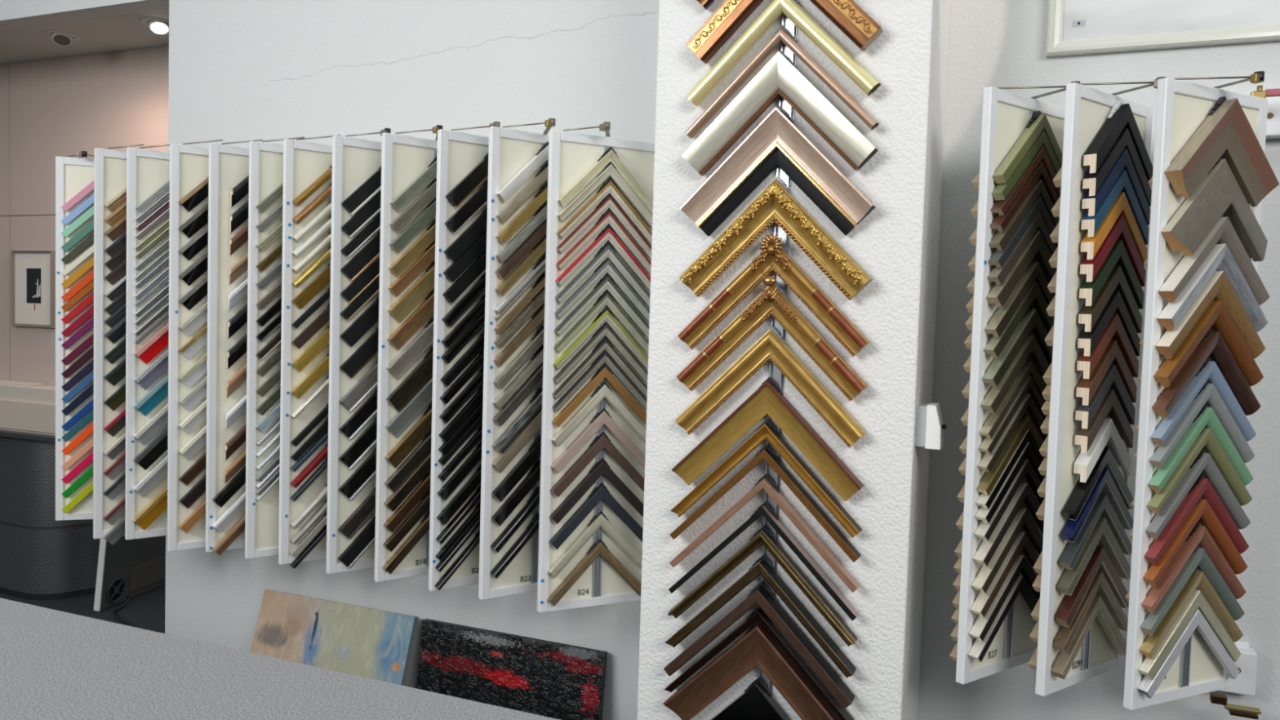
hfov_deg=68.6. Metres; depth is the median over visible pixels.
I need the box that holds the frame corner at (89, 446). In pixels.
[61,439,93,470]
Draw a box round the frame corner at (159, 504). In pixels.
[133,486,167,529]
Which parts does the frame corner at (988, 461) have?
moulding arm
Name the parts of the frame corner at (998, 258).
moulding arm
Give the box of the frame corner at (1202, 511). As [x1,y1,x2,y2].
[1142,496,1247,586]
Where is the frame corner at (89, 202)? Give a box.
[61,194,93,225]
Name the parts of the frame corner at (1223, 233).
moulding arm, moulding arm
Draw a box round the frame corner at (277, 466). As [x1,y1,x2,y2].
[256,461,279,488]
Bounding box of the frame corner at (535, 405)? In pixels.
[492,387,542,453]
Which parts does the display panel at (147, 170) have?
rail, rail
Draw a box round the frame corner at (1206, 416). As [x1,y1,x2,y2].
[1148,403,1253,493]
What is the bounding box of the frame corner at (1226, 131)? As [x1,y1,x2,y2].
[1164,96,1279,206]
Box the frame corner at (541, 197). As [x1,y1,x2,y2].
[495,182,547,244]
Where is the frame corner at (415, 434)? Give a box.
[384,404,431,467]
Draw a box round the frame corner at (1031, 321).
[982,305,1053,386]
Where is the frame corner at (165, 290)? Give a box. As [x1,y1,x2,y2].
[134,284,168,317]
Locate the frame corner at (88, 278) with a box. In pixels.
[61,270,93,302]
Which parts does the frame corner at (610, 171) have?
moulding arm, moulding arm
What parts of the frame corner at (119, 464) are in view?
moulding arm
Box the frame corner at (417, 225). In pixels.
[389,197,435,253]
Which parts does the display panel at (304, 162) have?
rail, rail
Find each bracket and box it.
[67,151,93,157]
[106,144,144,149]
[139,143,177,148]
[182,139,222,144]
[222,139,262,144]
[262,137,304,142]
[296,134,340,140]
[345,128,391,137]
[395,124,442,140]
[450,121,500,130]
[502,118,555,134]
[563,121,610,137]
[997,80,1080,98]
[1080,76,1165,95]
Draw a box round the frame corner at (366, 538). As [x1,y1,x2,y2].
[337,515,375,568]
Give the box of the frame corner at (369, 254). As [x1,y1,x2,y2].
[340,231,380,281]
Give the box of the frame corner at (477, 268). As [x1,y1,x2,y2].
[442,248,486,304]
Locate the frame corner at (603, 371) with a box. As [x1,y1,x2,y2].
[551,364,646,426]
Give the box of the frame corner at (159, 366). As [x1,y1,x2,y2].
[133,348,168,390]
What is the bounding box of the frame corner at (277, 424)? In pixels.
[255,418,279,445]
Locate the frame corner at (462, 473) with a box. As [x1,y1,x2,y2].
[437,439,482,501]
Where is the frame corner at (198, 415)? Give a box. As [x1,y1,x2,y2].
[178,399,206,434]
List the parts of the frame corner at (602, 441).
moulding arm, moulding arm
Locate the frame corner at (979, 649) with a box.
[968,574,1037,662]
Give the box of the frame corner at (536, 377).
[493,361,543,426]
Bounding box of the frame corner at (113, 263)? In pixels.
[103,245,126,271]
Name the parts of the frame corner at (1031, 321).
moulding arm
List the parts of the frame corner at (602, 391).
moulding arm, moulding arm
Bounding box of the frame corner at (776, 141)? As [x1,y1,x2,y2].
[679,105,875,236]
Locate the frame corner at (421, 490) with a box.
[383,469,431,533]
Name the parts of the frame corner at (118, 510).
moulding arm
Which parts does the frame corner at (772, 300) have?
moulding arm, moulding arm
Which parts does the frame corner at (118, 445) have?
moulding arm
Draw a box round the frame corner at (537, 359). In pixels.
[493,345,543,409]
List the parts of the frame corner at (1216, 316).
moulding arm, moulding arm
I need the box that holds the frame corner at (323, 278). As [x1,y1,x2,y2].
[291,263,330,309]
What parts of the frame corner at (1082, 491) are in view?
moulding arm, moulding arm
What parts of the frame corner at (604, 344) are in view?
moulding arm, moulding arm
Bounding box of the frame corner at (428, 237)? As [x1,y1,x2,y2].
[388,218,435,276]
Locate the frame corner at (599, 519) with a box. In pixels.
[547,510,642,577]
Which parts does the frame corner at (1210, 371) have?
moulding arm, moulding arm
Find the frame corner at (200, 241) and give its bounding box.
[178,225,208,260]
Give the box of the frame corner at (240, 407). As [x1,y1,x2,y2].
[225,394,246,429]
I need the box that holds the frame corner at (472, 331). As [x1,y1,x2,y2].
[440,310,484,364]
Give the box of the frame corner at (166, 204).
[134,199,169,231]
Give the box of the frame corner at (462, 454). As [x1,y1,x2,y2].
[437,423,482,481]
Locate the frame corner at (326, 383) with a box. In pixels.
[290,376,328,418]
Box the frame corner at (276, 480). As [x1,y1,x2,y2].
[255,475,279,500]
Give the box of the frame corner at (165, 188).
[135,179,169,213]
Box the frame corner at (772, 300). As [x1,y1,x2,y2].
[676,275,868,400]
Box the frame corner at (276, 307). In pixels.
[255,297,281,326]
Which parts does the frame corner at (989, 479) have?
moulding arm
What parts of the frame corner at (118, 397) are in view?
moulding arm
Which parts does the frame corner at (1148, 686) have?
moulding arm, moulding arm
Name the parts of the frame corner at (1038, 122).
moulding arm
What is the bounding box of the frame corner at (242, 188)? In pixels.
[230,174,248,207]
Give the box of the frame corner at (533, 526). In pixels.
[489,512,539,578]
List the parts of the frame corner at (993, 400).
moulding arm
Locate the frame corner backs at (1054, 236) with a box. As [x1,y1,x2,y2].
[949,166,1152,670]
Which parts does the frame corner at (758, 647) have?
moulding arm, moulding arm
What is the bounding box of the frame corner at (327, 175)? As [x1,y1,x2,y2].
[292,164,332,206]
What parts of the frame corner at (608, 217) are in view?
moulding arm, moulding arm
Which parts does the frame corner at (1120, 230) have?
moulding arm, moulding arm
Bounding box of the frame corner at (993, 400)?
[981,333,1048,413]
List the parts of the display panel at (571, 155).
rail, rail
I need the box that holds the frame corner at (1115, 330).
[1076,312,1138,378]
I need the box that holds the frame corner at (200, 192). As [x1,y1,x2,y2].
[178,176,208,212]
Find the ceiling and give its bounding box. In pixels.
[0,7,168,64]
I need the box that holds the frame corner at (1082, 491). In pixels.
[1062,446,1133,520]
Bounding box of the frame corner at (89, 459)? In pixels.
[61,452,93,484]
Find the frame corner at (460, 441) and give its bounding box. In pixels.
[437,412,482,465]
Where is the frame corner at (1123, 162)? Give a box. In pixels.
[1081,147,1150,225]
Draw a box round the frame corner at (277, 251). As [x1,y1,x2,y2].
[256,242,282,271]
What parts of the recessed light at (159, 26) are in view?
bulb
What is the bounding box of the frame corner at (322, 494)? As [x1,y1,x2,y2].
[290,483,327,528]
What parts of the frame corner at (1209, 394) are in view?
moulding arm, moulding arm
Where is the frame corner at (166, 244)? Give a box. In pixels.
[134,238,168,271]
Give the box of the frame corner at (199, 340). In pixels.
[178,324,207,359]
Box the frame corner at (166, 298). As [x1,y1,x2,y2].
[134,292,168,325]
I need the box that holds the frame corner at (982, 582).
[971,506,1043,594]
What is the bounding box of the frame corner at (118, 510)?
[103,497,124,524]
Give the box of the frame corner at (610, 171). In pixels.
[557,161,652,228]
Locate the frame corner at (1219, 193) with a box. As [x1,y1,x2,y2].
[1161,155,1267,261]
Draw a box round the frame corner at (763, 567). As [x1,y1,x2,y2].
[665,554,856,678]
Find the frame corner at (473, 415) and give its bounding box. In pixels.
[438,400,483,454]
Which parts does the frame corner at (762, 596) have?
moulding arm, moulding arm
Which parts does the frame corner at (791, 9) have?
moulding arm, moulding arm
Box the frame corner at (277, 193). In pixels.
[255,182,283,213]
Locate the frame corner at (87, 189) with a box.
[61,180,93,212]
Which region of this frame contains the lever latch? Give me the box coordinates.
[1249,84,1279,98]
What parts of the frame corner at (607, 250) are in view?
moulding arm, moulding arm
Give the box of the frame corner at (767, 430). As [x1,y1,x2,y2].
[670,419,862,537]
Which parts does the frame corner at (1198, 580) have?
moulding arm, moulding arm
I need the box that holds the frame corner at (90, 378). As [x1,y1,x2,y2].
[61,370,93,403]
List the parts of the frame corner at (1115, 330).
moulding arm, moulding arm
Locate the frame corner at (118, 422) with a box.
[103,408,125,436]
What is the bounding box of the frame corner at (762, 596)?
[663,581,855,708]
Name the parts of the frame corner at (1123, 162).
moulding arm, moulding arm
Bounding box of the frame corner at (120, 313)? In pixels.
[103,303,125,328]
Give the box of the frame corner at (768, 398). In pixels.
[671,377,863,502]
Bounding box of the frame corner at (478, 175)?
[445,152,488,208]
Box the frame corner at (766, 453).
[670,444,861,562]
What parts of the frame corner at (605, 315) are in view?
moulding arm, moulding arm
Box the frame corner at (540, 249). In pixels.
[494,235,546,297]
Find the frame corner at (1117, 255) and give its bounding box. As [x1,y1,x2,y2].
[1079,239,1143,309]
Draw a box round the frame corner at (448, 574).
[434,528,479,590]
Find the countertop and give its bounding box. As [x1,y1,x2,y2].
[0,597,559,719]
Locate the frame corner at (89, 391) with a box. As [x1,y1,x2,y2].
[61,382,93,415]
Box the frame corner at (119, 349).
[103,337,125,364]
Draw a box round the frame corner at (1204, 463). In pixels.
[1146,448,1250,539]
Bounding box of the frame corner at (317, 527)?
[289,511,327,557]
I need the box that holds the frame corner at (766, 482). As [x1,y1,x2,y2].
[669,473,859,592]
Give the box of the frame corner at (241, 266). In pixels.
[228,252,248,284]
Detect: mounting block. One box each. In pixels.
[1218,640,1257,696]
[1245,93,1279,138]
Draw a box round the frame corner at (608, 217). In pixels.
[555,208,651,274]
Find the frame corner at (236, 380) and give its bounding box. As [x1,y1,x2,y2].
[226,363,246,398]
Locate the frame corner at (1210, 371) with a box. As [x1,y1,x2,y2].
[1151,356,1256,445]
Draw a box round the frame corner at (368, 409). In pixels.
[338,387,377,439]
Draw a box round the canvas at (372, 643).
[249,589,418,685]
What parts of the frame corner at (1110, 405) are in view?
moulding arm, moulding arm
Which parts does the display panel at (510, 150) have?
rail, rail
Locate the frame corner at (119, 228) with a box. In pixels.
[103,215,126,241]
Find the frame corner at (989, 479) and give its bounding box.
[976,412,1044,496]
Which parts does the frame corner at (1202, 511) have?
moulding arm, moulding arm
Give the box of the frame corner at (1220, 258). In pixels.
[1156,242,1267,332]
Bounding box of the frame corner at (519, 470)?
[491,435,541,502]
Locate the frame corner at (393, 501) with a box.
[383,449,431,511]
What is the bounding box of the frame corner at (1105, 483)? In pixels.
[1060,467,1133,542]
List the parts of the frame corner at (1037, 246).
moulding arm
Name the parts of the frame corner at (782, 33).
moulding arm, moulding arm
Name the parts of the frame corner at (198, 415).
moulding arm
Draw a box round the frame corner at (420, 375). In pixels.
[386,346,433,412]
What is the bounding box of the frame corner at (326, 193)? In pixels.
[292,182,331,224]
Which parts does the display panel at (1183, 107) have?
rail, stay rod, rail, stay bracket, stay arm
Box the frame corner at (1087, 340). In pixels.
[1077,289,1140,356]
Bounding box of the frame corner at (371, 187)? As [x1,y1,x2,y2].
[341,166,381,215]
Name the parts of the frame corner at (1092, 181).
moulding arm, moulding arm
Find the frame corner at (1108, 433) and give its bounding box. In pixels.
[1073,417,1131,482]
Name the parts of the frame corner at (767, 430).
moulding arm, moulding arm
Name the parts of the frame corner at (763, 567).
moulding arm, moulding arm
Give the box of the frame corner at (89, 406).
[62,398,93,431]
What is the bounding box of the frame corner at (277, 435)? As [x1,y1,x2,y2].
[256,431,279,457]
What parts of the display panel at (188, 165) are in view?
rail, rail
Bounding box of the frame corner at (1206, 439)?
[1146,425,1252,514]
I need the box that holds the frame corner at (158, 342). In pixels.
[133,322,168,364]
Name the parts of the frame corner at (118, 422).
moulding arm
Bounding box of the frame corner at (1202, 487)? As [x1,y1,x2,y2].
[1144,473,1248,565]
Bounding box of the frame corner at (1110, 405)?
[1074,388,1133,453]
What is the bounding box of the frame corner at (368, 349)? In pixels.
[339,326,378,378]
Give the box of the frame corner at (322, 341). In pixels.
[291,325,329,372]
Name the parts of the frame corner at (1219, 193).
moulding arm, moulding arm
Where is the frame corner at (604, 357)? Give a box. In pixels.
[551,349,646,412]
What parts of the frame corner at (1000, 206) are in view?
moulding arm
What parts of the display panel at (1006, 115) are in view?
rail, rail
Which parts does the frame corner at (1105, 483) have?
moulding arm, moulding arm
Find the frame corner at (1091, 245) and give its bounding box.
[1080,191,1146,265]
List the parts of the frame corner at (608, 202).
moulding arm, moulding arm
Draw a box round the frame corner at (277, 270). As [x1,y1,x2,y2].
[256,259,282,289]
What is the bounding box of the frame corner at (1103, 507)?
[1058,490,1132,569]
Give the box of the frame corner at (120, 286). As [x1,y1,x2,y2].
[104,275,126,301]
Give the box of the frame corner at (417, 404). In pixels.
[385,374,432,438]
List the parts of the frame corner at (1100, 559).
moulding arm, moulding arm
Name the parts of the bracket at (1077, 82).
stay rod, stay arm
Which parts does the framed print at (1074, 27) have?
frame rail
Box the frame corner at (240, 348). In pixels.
[226,333,247,369]
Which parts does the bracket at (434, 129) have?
stay rod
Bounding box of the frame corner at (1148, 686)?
[1137,608,1239,698]
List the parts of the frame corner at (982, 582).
moulding arm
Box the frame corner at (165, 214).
[134,208,168,239]
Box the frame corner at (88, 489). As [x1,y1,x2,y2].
[62,481,93,513]
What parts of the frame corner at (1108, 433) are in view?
moulding arm, moulding arm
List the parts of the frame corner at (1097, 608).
moulding arm, moulding arm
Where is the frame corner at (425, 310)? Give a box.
[386,288,434,350]
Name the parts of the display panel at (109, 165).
rail, rail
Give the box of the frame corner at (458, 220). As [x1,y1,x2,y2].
[444,178,488,233]
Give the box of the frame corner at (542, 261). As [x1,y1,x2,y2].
[494,255,546,313]
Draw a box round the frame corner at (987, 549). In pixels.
[973,480,1044,566]
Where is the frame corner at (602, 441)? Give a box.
[550,431,644,497]
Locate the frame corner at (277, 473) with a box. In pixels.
[256,468,279,494]
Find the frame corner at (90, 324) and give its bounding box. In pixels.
[61,317,93,349]
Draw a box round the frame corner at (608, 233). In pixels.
[555,225,650,290]
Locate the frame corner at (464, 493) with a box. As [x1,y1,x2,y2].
[436,463,481,524]
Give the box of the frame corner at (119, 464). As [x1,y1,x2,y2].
[103,452,125,479]
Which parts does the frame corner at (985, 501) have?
moulding arm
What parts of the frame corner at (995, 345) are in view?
moulding arm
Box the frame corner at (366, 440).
[338,417,377,470]
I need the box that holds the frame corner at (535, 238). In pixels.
[495,218,546,279]
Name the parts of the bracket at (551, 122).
stay rod, stay arm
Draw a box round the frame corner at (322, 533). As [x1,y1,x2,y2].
[289,524,326,568]
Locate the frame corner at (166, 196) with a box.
[135,190,169,222]
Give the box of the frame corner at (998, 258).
[988,195,1057,268]
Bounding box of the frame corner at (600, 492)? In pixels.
[548,481,643,549]
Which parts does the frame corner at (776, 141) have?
moulding arm, moulding arm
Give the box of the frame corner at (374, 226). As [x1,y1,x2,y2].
[340,212,380,257]
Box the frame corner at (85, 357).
[61,346,93,378]
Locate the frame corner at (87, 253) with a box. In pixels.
[61,244,93,275]
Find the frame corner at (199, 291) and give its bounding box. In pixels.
[178,275,207,310]
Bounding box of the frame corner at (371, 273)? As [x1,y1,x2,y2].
[340,257,379,303]
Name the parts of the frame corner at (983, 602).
moulding arm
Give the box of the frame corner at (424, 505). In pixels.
[383,489,430,551]
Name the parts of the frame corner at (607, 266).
moulding arm, moulding arm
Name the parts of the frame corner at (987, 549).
moulding arm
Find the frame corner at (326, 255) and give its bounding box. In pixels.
[291,245,330,288]
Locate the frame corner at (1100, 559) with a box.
[1054,542,1128,626]
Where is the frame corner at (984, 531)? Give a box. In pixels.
[973,458,1044,541]
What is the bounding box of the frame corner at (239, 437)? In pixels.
[224,423,246,460]
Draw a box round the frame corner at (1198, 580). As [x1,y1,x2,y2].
[1139,566,1243,658]
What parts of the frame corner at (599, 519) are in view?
moulding arm, moulding arm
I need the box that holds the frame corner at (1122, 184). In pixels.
[1080,168,1148,244]
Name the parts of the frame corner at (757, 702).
moulding arm, moulding arm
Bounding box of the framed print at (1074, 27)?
[1045,0,1279,57]
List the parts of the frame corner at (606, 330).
moulding arm, moulding arm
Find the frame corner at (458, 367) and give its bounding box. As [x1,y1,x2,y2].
[440,329,484,386]
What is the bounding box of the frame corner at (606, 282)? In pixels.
[554,274,648,337]
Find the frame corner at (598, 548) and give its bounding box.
[546,537,641,606]
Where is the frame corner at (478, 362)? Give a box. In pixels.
[440,347,484,404]
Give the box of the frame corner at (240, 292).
[227,277,248,311]
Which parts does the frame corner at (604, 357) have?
moulding arm, moulding arm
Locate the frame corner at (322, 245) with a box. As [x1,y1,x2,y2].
[292,231,331,273]
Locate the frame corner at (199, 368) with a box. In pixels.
[178,351,207,387]
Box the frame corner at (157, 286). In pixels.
[134,274,168,306]
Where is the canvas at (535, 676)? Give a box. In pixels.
[416,618,607,719]
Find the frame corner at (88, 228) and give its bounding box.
[61,220,93,252]
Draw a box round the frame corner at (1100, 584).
[1053,568,1128,652]
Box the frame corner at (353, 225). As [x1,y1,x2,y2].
[341,190,381,238]
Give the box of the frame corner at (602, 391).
[551,381,645,446]
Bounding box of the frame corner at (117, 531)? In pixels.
[102,516,124,545]
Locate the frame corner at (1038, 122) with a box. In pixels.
[992,111,1062,184]
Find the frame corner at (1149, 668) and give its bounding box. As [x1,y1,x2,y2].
[1138,587,1240,679]
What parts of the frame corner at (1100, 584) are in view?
moulding arm, moulding arm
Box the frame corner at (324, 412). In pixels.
[290,402,328,446]
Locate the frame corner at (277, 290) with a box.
[255,280,281,310]
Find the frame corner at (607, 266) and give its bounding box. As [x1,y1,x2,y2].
[554,257,649,321]
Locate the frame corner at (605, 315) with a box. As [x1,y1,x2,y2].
[553,306,648,369]
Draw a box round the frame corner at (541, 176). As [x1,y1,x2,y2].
[495,162,548,223]
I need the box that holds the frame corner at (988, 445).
[978,376,1047,454]
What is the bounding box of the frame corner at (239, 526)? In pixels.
[212,515,244,555]
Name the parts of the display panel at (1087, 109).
rail, rail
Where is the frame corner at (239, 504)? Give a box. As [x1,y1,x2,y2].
[212,491,245,532]
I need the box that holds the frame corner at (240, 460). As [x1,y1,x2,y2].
[224,448,245,484]
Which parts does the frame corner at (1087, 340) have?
moulding arm, moulding arm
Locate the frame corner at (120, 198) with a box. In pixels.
[104,187,126,213]
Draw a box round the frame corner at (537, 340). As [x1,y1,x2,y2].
[493,325,544,389]
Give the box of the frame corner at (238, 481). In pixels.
[212,465,245,506]
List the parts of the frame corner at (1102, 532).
moulding arm, moulding arm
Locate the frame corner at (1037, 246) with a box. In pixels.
[986,231,1057,307]
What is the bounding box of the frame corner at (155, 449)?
[133,426,168,470]
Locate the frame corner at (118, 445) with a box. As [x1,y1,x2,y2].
[103,431,125,459]
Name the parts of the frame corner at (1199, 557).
moulding arm, moulding arm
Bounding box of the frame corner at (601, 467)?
[549,457,644,524]
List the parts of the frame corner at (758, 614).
moulding arm, moulding arm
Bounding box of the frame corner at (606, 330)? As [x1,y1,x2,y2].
[552,321,648,384]
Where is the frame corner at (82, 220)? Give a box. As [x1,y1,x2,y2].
[61,205,93,237]
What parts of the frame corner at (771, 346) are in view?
moulding arm, moulding arm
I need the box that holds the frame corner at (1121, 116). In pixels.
[1083,100,1152,181]
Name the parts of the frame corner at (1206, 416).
moulding arm, moulding arm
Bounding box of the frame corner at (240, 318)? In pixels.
[227,303,247,338]
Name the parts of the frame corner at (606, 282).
moulding arm, moulding arm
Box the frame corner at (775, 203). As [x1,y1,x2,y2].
[679,176,872,300]
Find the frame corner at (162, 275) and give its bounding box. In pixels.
[134,266,168,299]
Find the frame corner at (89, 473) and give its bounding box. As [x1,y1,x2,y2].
[62,466,93,497]
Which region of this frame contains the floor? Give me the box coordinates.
[0,583,165,633]
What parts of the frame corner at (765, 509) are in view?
moulding arm, moulding arm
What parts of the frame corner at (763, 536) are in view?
moulding arm, moulding arm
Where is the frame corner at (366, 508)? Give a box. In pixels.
[337,487,375,539]
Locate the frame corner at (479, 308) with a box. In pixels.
[440,293,485,347]
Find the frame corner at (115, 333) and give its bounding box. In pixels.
[103,316,125,343]
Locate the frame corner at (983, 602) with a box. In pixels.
[970,530,1038,617]
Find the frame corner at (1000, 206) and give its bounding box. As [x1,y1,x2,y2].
[991,146,1061,215]
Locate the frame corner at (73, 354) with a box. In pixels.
[61,333,93,365]
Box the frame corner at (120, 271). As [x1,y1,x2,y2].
[104,259,126,284]
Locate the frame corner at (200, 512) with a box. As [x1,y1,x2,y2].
[179,499,205,533]
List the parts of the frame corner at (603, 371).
moulding arm, moulding arm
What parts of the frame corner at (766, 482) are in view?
moulding arm, moulding arm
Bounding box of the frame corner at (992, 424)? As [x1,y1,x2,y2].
[979,358,1045,438]
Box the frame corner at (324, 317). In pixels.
[291,304,329,349]
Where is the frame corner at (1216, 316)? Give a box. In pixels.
[1153,298,1263,387]
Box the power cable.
[112,595,162,633]
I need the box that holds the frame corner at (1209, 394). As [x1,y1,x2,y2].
[1149,379,1254,468]
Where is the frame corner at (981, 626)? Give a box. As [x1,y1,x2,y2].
[968,553,1039,641]
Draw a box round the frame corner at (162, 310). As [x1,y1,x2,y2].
[133,302,168,335]
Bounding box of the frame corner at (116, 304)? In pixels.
[103,290,126,315]
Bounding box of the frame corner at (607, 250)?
[555,241,649,306]
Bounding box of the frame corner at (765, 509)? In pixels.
[668,501,858,620]
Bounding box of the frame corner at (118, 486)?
[103,471,125,500]
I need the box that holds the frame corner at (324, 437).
[290,428,328,471]
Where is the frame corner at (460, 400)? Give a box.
[439,365,484,423]
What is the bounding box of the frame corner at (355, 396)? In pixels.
[338,360,377,412]
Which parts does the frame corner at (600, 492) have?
moulding arm, moulding arm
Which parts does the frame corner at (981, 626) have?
moulding arm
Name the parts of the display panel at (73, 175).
rail, rail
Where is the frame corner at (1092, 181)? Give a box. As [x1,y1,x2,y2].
[1082,128,1151,206]
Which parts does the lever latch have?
red lever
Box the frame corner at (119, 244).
[104,232,126,257]
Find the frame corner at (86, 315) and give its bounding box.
[61,305,93,337]
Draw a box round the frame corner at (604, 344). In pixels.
[552,337,647,399]
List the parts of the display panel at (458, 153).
rail, rail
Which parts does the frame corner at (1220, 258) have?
moulding arm, moulding arm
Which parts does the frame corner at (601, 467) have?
moulding arm, moulding arm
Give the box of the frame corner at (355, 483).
[338,447,376,501]
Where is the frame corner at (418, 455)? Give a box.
[384,428,431,492]
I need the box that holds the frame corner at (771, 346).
[675,325,866,448]
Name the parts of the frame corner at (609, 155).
moulding arm, moulding arm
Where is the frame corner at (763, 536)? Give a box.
[667,524,857,646]
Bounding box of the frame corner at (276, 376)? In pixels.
[256,367,280,396]
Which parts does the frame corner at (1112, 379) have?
moulding arm, moulding arm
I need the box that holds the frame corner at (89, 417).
[62,409,93,441]
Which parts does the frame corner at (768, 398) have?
moulding arm, moulding arm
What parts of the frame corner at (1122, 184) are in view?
moulding arm, moulding arm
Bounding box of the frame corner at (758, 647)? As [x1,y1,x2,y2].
[663,620,841,719]
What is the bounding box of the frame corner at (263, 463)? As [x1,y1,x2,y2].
[255,443,279,470]
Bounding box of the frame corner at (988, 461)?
[977,392,1048,472]
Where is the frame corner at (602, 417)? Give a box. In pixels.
[551,407,644,473]
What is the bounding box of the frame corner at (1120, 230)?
[1080,214,1146,286]
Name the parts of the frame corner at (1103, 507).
moulding arm, moulding arm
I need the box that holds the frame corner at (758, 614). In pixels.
[664,606,854,719]
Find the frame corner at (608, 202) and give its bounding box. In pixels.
[556,193,651,258]
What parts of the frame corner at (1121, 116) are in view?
moulding arm, moulding arm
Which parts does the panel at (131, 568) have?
panel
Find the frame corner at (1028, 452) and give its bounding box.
[975,442,1044,523]
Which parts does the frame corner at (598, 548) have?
moulding arm, moulding arm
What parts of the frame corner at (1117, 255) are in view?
moulding arm, moulding arm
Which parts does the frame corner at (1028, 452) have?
moulding arm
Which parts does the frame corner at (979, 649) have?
moulding arm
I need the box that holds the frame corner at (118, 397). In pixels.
[103,382,125,410]
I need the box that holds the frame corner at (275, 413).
[256,403,279,432]
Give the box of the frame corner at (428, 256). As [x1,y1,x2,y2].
[388,240,435,297]
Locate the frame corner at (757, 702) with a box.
[709,676,791,719]
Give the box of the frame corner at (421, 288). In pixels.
[387,260,435,323]
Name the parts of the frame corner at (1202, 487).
moulding arm, moulding arm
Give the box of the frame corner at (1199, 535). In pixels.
[1142,520,1245,613]
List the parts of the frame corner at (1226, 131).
moulding arm, moulding arm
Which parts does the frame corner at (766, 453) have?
moulding arm, moulding arm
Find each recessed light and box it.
[43,30,80,46]
[140,17,168,35]
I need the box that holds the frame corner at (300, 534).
[289,498,327,544]
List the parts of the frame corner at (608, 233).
moulding arm, moulding arm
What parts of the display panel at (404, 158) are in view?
rail, rail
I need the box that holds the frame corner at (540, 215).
[495,201,547,263]
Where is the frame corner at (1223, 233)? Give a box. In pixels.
[1158,216,1270,305]
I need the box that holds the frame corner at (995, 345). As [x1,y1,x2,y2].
[983,281,1053,358]
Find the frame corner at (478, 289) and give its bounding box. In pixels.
[442,271,485,327]
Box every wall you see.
[0,0,1279,719]
[0,45,168,386]
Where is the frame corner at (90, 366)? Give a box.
[61,359,93,391]
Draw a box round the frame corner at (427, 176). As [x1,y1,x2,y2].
[390,156,436,213]
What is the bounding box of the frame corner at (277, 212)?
[255,203,282,232]
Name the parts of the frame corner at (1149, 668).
moulding arm, moulding arm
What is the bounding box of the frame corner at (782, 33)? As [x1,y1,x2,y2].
[684,25,879,138]
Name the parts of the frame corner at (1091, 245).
moulding arm, moulding arm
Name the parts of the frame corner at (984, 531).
moulding arm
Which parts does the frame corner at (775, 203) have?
moulding arm, moulding arm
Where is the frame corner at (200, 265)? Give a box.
[178,249,208,285]
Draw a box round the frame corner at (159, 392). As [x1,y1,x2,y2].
[133,373,168,416]
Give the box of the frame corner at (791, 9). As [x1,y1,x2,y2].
[685,0,880,106]
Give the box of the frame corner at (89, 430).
[61,423,93,455]
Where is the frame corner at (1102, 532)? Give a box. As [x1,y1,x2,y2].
[1057,515,1130,595]
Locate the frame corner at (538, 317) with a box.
[493,303,544,366]
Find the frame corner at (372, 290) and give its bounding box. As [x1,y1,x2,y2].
[340,276,379,320]
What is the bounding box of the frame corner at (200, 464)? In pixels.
[178,452,206,485]
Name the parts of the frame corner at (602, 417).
moulding arm, moulding arm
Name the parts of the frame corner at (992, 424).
moulding arm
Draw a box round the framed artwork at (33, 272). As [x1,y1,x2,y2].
[11,250,55,328]
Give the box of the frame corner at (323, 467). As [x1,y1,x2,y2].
[289,457,328,502]
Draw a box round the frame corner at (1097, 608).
[1050,592,1126,679]
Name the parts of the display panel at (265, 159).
rail, rail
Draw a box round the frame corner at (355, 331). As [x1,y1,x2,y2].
[339,296,378,346]
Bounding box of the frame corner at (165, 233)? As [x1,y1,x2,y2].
[134,226,168,258]
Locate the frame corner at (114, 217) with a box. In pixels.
[104,201,126,226]
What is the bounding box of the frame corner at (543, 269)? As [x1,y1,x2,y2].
[494,263,546,320]
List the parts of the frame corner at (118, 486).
moulding arm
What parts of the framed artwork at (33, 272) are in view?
frame rail, frame rail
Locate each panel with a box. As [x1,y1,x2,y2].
[55,155,93,520]
[93,147,126,538]
[93,535,165,611]
[124,146,169,540]
[167,143,208,551]
[205,142,248,552]
[244,141,283,559]
[278,138,332,564]
[325,135,382,573]
[374,132,437,582]
[428,128,488,591]
[478,126,549,599]
[537,129,654,613]
[955,86,1065,684]
[1035,82,1152,696]
[1123,71,1267,710]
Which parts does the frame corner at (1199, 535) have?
moulding arm, moulding arm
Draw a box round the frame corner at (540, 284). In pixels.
[493,273,545,333]
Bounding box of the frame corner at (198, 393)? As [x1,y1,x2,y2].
[178,376,206,411]
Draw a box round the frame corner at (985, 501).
[975,428,1044,509]
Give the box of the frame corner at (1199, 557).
[1140,543,1244,635]
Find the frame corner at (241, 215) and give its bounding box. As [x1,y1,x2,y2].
[230,200,248,233]
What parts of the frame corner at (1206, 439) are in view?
moulding arm, moulding arm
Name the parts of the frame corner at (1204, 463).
moulding arm, moulding arm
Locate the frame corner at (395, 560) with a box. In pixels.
[382,509,430,573]
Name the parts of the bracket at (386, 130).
stay rod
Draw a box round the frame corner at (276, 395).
[256,385,280,415]
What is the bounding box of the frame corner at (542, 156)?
[496,141,548,202]
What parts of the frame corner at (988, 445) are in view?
moulding arm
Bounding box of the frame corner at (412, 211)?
[389,177,436,233]
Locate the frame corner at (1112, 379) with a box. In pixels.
[1075,364,1135,429]
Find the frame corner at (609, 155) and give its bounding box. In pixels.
[557,146,653,214]
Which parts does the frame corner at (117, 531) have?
moulding arm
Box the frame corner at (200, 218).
[177,203,208,238]
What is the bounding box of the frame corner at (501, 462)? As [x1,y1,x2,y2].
[491,407,542,472]
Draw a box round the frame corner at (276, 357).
[255,346,280,377]

